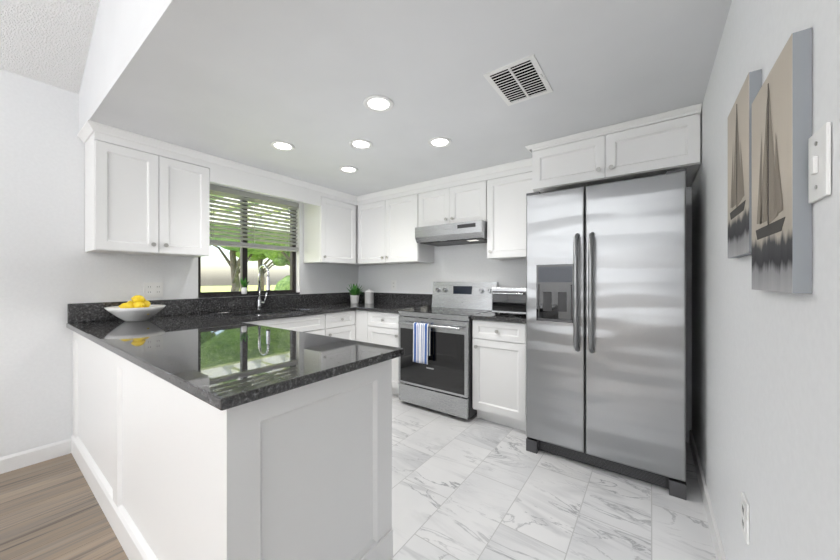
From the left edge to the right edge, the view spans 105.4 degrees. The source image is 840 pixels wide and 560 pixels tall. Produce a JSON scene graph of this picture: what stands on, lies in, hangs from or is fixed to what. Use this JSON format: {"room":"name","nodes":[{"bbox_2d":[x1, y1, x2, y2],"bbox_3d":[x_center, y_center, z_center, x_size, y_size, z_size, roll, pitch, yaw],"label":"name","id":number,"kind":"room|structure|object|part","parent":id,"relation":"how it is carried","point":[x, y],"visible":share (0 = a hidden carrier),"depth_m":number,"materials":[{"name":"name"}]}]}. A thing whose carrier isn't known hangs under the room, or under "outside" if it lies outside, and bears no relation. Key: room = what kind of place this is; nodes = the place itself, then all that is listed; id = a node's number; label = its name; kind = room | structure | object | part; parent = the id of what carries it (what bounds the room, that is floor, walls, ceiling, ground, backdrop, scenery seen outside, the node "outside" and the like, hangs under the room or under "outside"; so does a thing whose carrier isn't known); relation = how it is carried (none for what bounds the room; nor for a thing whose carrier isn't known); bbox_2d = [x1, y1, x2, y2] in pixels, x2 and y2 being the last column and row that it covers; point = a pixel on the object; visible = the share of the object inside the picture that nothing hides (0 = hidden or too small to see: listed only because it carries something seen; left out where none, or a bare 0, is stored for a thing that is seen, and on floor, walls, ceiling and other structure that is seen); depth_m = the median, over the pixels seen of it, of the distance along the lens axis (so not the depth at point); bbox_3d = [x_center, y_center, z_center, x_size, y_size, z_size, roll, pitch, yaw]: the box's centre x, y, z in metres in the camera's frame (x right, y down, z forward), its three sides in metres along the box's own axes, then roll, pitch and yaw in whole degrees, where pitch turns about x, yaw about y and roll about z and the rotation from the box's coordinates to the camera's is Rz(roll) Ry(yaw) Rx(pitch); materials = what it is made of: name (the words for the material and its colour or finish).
{"room":"kitchen","nodes":[
{"label":"kitchen","id":0,"kind":"room"},
{"bbox_2d":[0,0,99,93],"bbox_3d":[-2.172,-2.212,-0.391,3.540,1.784,4.020,0,0,36],"label":"ceiling","id":1,"kind":"structure","parent":0,"point":[46,41],"depth_m":1.95,"materials":[{"name":"white paint"}]},
{"bbox_2d":[0,453,128,559],"bbox_3d":[-2.221,1.240,-0.460,3.840,0.060,4.150,0,0,36],"label":"floor","id":2,"kind":"structure","parent":0,"point":[50,509],"depth_m":1.63,"materials":[{"name":"wood"}]},
{"bbox_2d":[0,69,357,456],"bbox_3d":[-2.881,-0.115,1.776,0.150,2.650,7.000,0,0,36],"label":"wall","id":3,"kind":"structure","parent":0,"point":[50,268],"depth_m":2.16,"materials":[{"name":"paint"}]},
{"bbox_2d":[0,438,70,473],"bbox_3d":[-3.611,1.160,0.629,0.013,0.100,3.985,0,0,36],"label":"baseboard","id":4,"kind":"structure","parent":3,"relation":"attached to","point":[15,461],"depth_m":2.10,"materials":[{"name":"white wood"}]},
{"bbox_2d":[85,140,212,257],"bbox_3d":[-2.074,-0.564,2.476,0.325,0.728,0.680,0,0,36],"label":"upper cabinet","id":5,"kind":"object","parent":3,"relation":"attached to","point":[137,202],"depth_m":2.32,"materials":[{"name":"white paint"}]},
{"bbox_2d":[144,282,162,296],"bbox_3d":[-2.175,0.080,2.614,0.008,0.120,0.124,0,0,36],"label":"outlet","id":6,"kind":"object","parent":3,"relation":"attached to","point":[153,289],"visible":0.98,"depth_m":2.61,"materials":[{"name":"white plastic"}]},
{"bbox_2d":[77,120,356,205],"bbox_3d":[-1.495,-0.979,3.248,0.363,0.102,2.683,0,0,36],"label":"crown molding","id":7,"kind":"structure","parent":3,"relation":"attached to","point":[89,132],"depth_m":2.55,"materials":[{"name":"white paint"}]},
{"bbox_2d":[198,184,299,297],"bbox_3d":[-1.738,-0.365,3.320,0.132,1.050,1.020,0,0,36],"label":"window","id":8,"kind":"structure","parent":3,"relation":"in","point":[244,198],"depth_m":3.28,"materials":[{"name":"clear glass"}]},
{"bbox_2d":[240,278,248,293],"bbox_3d":[-1.773,0.052,3.226,0.070,0.178,0.100,0,0,36],"label":"plant","id":9,"kind":"object","parent":8,"relation":"on","point":[244,288],"visible":0.98,"depth_m":3.21,"materials":[{"name":"green plant"}]},
{"bbox_2d":[198,184,298,251],"bbox_3d":[-1.719,-0.608,3.306,0.069,0.561,1.000,0,0,36],"label":"blind","id":10,"kind":"object","parent":8,"relation":"attached to","point":[245,197],"depth_m":3.28,"materials":[{"name":"grey plastic"}]},
{"bbox_3d":[-1.717,0.151,3.305,0.082,0.018,1.016,0,0,36],"label":"sill","id":11,"kind":"part","parent":8,"relation":"part of","materials":[{"name":"black stone"}]},
{"bbox_2d":[67,292,525,323],"bbox_3d":[-0.624,0.233,2.589,2.547,0.135,2.732,0,0,36],"label":"backsplash","id":12,"kind":"structure","parent":3,"relation":"attached to","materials":[{"name":"black stone"}]},
{"bbox_2d":[301,194,356,264],"bbox_3d":[-1.078,-0.564,3.853,0.325,0.728,0.520,0,0,36],"label":"upper cabinet","id":13,"kind":"object","parent":3,"relation":"attached to","point":[329,225],"depth_m":3.69,"materials":[{"name":"white paint"}]},
{"bbox_2d":[241,287,246,293],"bbox_3d":[-1.774,0.108,3.228,0.050,0.066,0.050,0,0,36],"label":"plant pot","id":14,"kind":"object","parent":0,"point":[244,289],"depth_m":3.21,"materials":[{"name":"white ceramic"}]},
{"bbox_2d":[79,0,731,195],"bbox_3d":[-0.207,-2.135,2.323,3.540,2.210,2.680,0,0,36],"label":"ceiling","id":15,"kind":"structure","parent":0,"point":[246,82],"depth_m":1.64,"materials":[{"name":"paint"}]},
{"bbox_2d":[270,141,294,150],"bbox_3d":[-1.052,-1.026,2.453,0.176,0.008,0.176,0,0,36],"label":"recessed light","id":16,"kind":"object","parent":15,"relation":"in","point":[282,145],"visible":1,"depth_m":2.44,"materials":[{"name":"white plastic"}]},
{"bbox_2d":[339,166,357,172],"bbox_3d":[-0.662,-1.026,2.973,0.176,0.008,0.176,0,0,36],"label":"recessed light","id":17,"kind":"object","parent":15,"relation":"in","point":[348,169],"visible":0.98,"depth_m":2.97,"materials":[{"name":"white plastic"}]},
{"bbox_2d":[349,139,372,149],"bbox_3d":[-0.445,-1.026,2.421,0.176,0.008,0.176,0,0,36],"label":"recessed light","id":18,"kind":"object","parent":15,"relation":"in","point":[362,144],"visible":1,"depth_m":2.42,"materials":[{"name":"white plastic"}]},
{"bbox_2d":[363,95,393,111],"bbox_3d":[-0.242,-1.026,1.866,0.176,0.008,0.176,0,0,36],"label":"recessed light","id":19,"kind":"object","parent":15,"relation":"in","point":[376,103],"visible":1,"depth_m":1.86,"materials":[{"name":"white plastic"}]},
{"bbox_2d":[428,137,451,147],"bbox_3d":[0.148,-1.026,2.387,0.176,0.008,0.176,0,0,36],"label":"recessed light","id":20,"kind":"object","parent":15,"relation":"in","point":[439,142],"visible":1,"depth_m":2.38,"materials":[{"name":"white plastic"}]},
{"bbox_2d":[483,54,552,105],"bbox_3d":[0.520,-1.024,1.673,0.250,0.012,0.350,0,0,36],"label":"ceiling vent","id":21,"kind":"object","parent":15,"relation":"in","point":[521,80],"visible":1,"depth_m":1.65,"materials":[{"name":"white plastic"}]},
{"bbox_2d":[358,185,691,442],"bbox_3d":[0.622,-0.115,3.469,3.540,2.650,0.150,0,0,36],"label":"wall","id":22,"kind":"structure","parent":0,"point":[464,263],"depth_m":3.46,"materials":[{"name":"paint"}]},
{"bbox_2d":[391,280,395,289],"bbox_3d":[-0.334,0.065,4.062,0.075,0.120,0.008,0,0,36],"label":"outlet","id":23,"kind":"object","parent":22,"relation":"attached to","point":[393,284],"visible":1,"depth_m":4.06,"materials":[{"name":"white plastic"}]},
{"bbox_2d":[357,193,433,265],"bbox_3d":[-0.280,-0.564,3.822,0.994,0.728,0.325,0,0,36],"label":"upper cabinet","id":24,"kind":"object","parent":22,"relation":"attached to","point":[386,228],"depth_m":3.67,"materials":[{"name":"white paint"}]},
{"bbox_2d":[357,158,531,205],"bbox_3d":[0.231,-0.979,3.431,2.161,0.102,0.363,0,0,36],"label":"crown molding","id":25,"kind":"structure","parent":22,"relation":"attached to","point":[525,165],"depth_m":3.17,"materials":[{"name":"white paint"}]},
{"bbox_2d":[421,180,488,226],"bbox_3d":[0.393,-0.739,3.335,0.785,0.378,0.325,0,0,36],"label":"upper cabinet","id":26,"kind":"object","parent":22,"relation":"attached to","point":[468,202],"depth_m":3.17,"materials":[{"name":"white paint"}]},
{"bbox_2d":[415,220,486,245],"bbox_3d":[0.374,-0.464,3.292,0.755,0.166,0.417,0,0,36],"label":"under-cabinet range hood","id":27,"kind":"object","parent":26,"relation":"attached to","point":[467,232],"visible":0.9,"depth_m":3.12,"materials":[{"name":"silver metal"}]},
{"bbox_2d":[487,172,528,259],"bbox_3d":[0.889,-0.564,2.976,0.559,0.728,0.325,0,0,36],"label":"upper cabinet","id":28,"kind":"object","parent":22,"relation":"attached to","point":[506,226],"depth_m":2.87,"materials":[{"name":"white paint"}]},
{"bbox_2d":[529,110,700,192],"bbox_3d":[1.431,-0.846,2.412,0.980,0.312,0.604,0,0,36],"label":"upper cabinet","id":29,"kind":"object","parent":22,"relation":"attached to","point":[656,147],"depth_m":2.12,"materials":[{"name":"white paint"}]},
{"bbox_2d":[391,394,715,559],"bbox_3d":[-0.169,1.240,2.376,3.840,0.060,2.850,0,0,36],"label":"floor","id":30,"kind":"structure","parent":0,"point":[474,487],"depth_m":1.73,"materials":[{"name":"stone"}]},
{"bbox_2d":[71,331,90,488],"bbox_3d":[-1.960,0.773,2.314,0.706,0.875,0.670,0,0,36],"label":"base cabinet","id":31,"kind":"object","parent":30,"relation":"on","point":[81,436],"depth_m":2.09,"materials":[{"name":"white paint"}]},
{"bbox_2d":[91,341,114,532],"bbox_3d":[-1.477,0.773,1.964,0.596,0.875,0.670,0,0,36],"label":"base cabinet","id":32,"kind":"object","parent":30,"relation":"on","point":[102,359],"depth_m":1.73,"materials":[{"name":"white paint"}]},
{"bbox_2d":[115,354,158,559],"bbox_3d":[-1.013,0.773,1.628,0.668,0.875,0.670,0,0,36],"label":"base cabinet","id":33,"kind":"object","parent":30,"relation":"on","point":[136,388],"depth_m":1.38,"materials":[{"name":"white paint"}]},
{"bbox_2d":[159,359,392,559],"bbox_3d":[-0.555,0.773,1.297,0.580,0.875,0.670,0,0,36],"label":"base cabinet","id":34,"kind":"object","parent":30,"relation":"on","point":[169,471],"depth_m":1.07,"materials":[{"name":"white paint"}]},
{"bbox_2d":[78,316,403,410],"bbox_3d":[-0.996,0.316,1.624,1.757,0.032,0.744,0,0,36],"label":"countertop","id":35,"kind":"structure","parent":34,"relation":"on","point":[212,352],"depth_m":1.29,"materials":[{"name":"black stone"}]},
{"bbox_2d":[230,310,354,339],"bbox_3d":[-1.373,0.772,3.176,0.642,0.875,1.405,0,0,36],"label":"base cabinet","id":36,"kind":"object","parent":30,"relation":"on","point":[338,324],"visible":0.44,"depth_m":3.22,"materials":[{"name":"white paint"}]},
{"bbox_2d":[354,310,369,342],"bbox_3d":[-0.448,0.772,3.765,0.260,0.876,0.615,0,0,36],"label":"base cabinet","id":37,"kind":"object","parent":30,"relation":"on","point":[362,318],"depth_m":3.52,"materials":[{"name":"white paint"}]},
{"bbox_2d":[66,292,357,332],"bbox_3d":[-1.390,0.248,3.140,0.660,0.167,2.737,0,0,36],"label":"countertop","id":38,"kind":"structure","parent":37,"relation":"on","point":[79,315],"depth_m":2.87,"materials":[{"name":"black stone"}]},
{"bbox_2d":[104,295,165,321],"bbox_3d":[-2.089,0.206,2.358,0.344,0.188,0.344,0,0,36],"label":"lemon bowl","id":39,"kind":"object","parent":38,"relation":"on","point":[138,308],"visible":1,"depth_m":2.29,"materials":[{"name":"white ceramic"}]},
{"bbox_2d":[256,264,269,309],"bbox_3d":[-1.554,0.071,3.232,0.218,0.456,0.109,0,0,36],"label":"sink faucet","id":40,"kind":"object","parent":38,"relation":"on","point":[259,303],"visible":0.96,"depth_m":3.24,"materials":[{"name":"silver metal"}]},
{"bbox_2d":[231,311,313,331],"bbox_3d":[-1.470,0.448,3.052,0.444,0.228,0.744,0,0,36],"label":"sink basin","id":41,"kind":"object","parent":38,"relation":"in","point":[268,313],"visible":0.06,"depth_m":3.15,"materials":[{"name":"silver metal"}]},
{"bbox_2d":[346,283,362,303],"bbox_3d":[-0.826,0.167,4.095,0.253,0.265,0.230,0,0,36],"label":"potted plant","id":42,"kind":"object","parent":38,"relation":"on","point":[355,291],"visible":1,"depth_m":4.05,"materials":[{"name":"green plant"}]},
{"bbox_3d":[-0.833,0.246,4.085,0.120,0.106,0.120,0,0,36],"label":"pot","id":43,"kind":"part","parent":42,"relation":"part of","materials":[{"name":"white ceramic"}]},
{"bbox_2d":[364,289,373,303],"bbox_3d":[-0.646,0.208,4.079,0.122,0.182,0.122,0,0,36],"label":"canister","id":44,"kind":"object","parent":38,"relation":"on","point":[369,296],"visible":1,"depth_m":4.03,"materials":[{"name":"white ceramic"}]},
{"bbox_2d":[370,311,398,395],"bbox_3d":[-0.199,0.772,3.586,0.469,0.876,0.615,0,0,36],"label":"base cabinet","id":45,"kind":"object","parent":30,"relation":"on","point":[380,328],"depth_m":3.31,"materials":[{"name":"white paint"}]},
{"bbox_2d":[358,292,432,312],"bbox_3d":[-0.263,0.248,3.612,0.612,0.167,0.651,0,0,36],"label":"countertop","id":46,"kind":"structure","parent":45,"relation":"on","point":[383,302],"depth_m":3.84,"materials":[{"name":"black stone"}]},
{"bbox_2d":[398,282,497,419],"bbox_3d":[0.266,0.615,3.154,0.765,1.190,0.749,0,0,36],"label":"range","id":47,"kind":"object","parent":30,"relation":"on","point":[435,360],"visible":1,"depth_m":2.90,"materials":[{"name":"grey metal"}]},
{"bbox_2d":[412,322,430,364],"bbox_3d":[0.013,0.571,2.908,0.166,0.359,0.054,0,0,36],"label":"towel","id":48,"kind":"object","parent":47,"relation":"hanging from","point":[421,331],"depth_m":2.89,"materials":[{"name":"white fabric"}]},
{"bbox_3d":[0.075,0.410,2.890,0.657,0.025,0.060,0,0,36],"label":"handle","id":49,"kind":"part","parent":47,"relation":"part of","materials":[{"name":"silver metal"}]},
{"bbox_2d":[472,319,526,436],"bbox_3d":[0.821,0.772,2.830,0.500,0.875,0.642,0,0,36],"label":"base cabinet","id":50,"kind":"object","parent":30,"relation":"on","point":[499,372],"visible":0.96,"depth_m":2.61,"materials":[{"name":"white paint"}]},
{"bbox_2d":[471,311,525,322],"bbox_3d":[0.820,0.248,2.830,0.500,0.167,0.647,0,0,36],"label":"countertop","id":51,"kind":"structure","parent":50,"relation":"on","point":[503,317],"depth_m":2.63,"materials":[{"name":"black stone"}]},
{"bbox_2d":[492,287,525,314],"bbox_3d":[0.862,0.182,2.785,0.400,0.235,0.337,0,0,36],"label":"toaster oven","id":52,"kind":"object","parent":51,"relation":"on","point":[509,300],"visible":0.48,"depth_m":2.70,"materials":[{"name":"silver metal"}]},
{"bbox_2d":[526,168,685,499],"bbox_3d":[1.309,0.297,2.292,0.877,1.825,0.862,0,0,36],"label":"fridge","id":53,"kind":"object","parent":30,"relation":"on","point":[605,326],"visible":1,"depth_m":1.96,"materials":[{"name":"silver metal"}]},
{"bbox_2d":[692,0,839,559],"bbox_3d":[0.109,-1.015,-0.387,0.150,4.450,7.000,0,0,36],"label":"wall","id":54,"kind":"structure","parent":0,"point":[766,399],"depth_m":0.82,"materials":[{"name":"paint"}]},
{"bbox_2d":[525,103,701,153],"bbox_3d":[1.229,-1.015,2.170,1.025,0.026,0.024,0,0,36],"label":"crown molding","id":55,"kind":"structure","parent":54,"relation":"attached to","point":[698,106],"depth_m":2.11,"materials":[{"name":"white paint"}]},
{"bbox_2d":[689,430,725,559],"bbox_3d":[0.041,1.160,-0.342,0.013,0.100,6.695,0,0,36],"label":"baseboard","id":56,"kind":"structure","parent":54,"relation":"attached to","point":[716,539],"depth_m":1.61,"materials":[{"name":"white wood"}]},
{"bbox_2d":[741,491,748,544],"bbox_3d":[1.013,0.740,0.998,0.008,0.120,0.075,0,0,36],"label":"outlet","id":57,"kind":"object","parent":54,"relation":"attached to","point":[745,516],"visible":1,"depth_m":0.99,"materials":[{"name":"white plastic"}]},
{"bbox_2d":[728,69,761,257],"bbox_3d":[0.992,-0.320,0.985,0.026,0.490,0.300,0,0,36],"label":"framed picture","id":58,"kind":"object","parent":54,"relation":"attached to","point":[740,180],"visible":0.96,"depth_m":0.94,"materials":[{"name":"grey"}]},
{"bbox_2d":[752,27,811,293],"bbox_3d":[0.799,-0.220,0.718,0.026,0.490,0.300,0,0,36],"label":"framed picture","id":59,"kind":"object","parent":54,"relation":"attached to","point":[781,205],"visible":0.98,"depth_m":0.64,"materials":[{"name":"grey fabric"}]},
{"bbox_2d":[808,122,830,203],"bbox_3d":[0.692,-0.200,0.558,0.012,0.120,0.075,0,0,36],"label":"switch plate","id":60,"kind":"object","parent":54,"relation":"attached to","point":[819,164],"visible":0.98,"depth_m":0.55,"materials":[{"name":"white plastic"}]},
{"label":"outside","id":61,"kind":"structure","parent":0,"visible":0},
{"bbox_2d":[201,194,289,291],"bbox_3d":[-31.989,-1.326,35.502,86.540,6.862,140.000,0,0,36],"label":"garden","id":62,"kind":"object","parent":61,"point":[232,262],"depth_m":10.58,"materials":[{"name":"green plant"}]}
]}

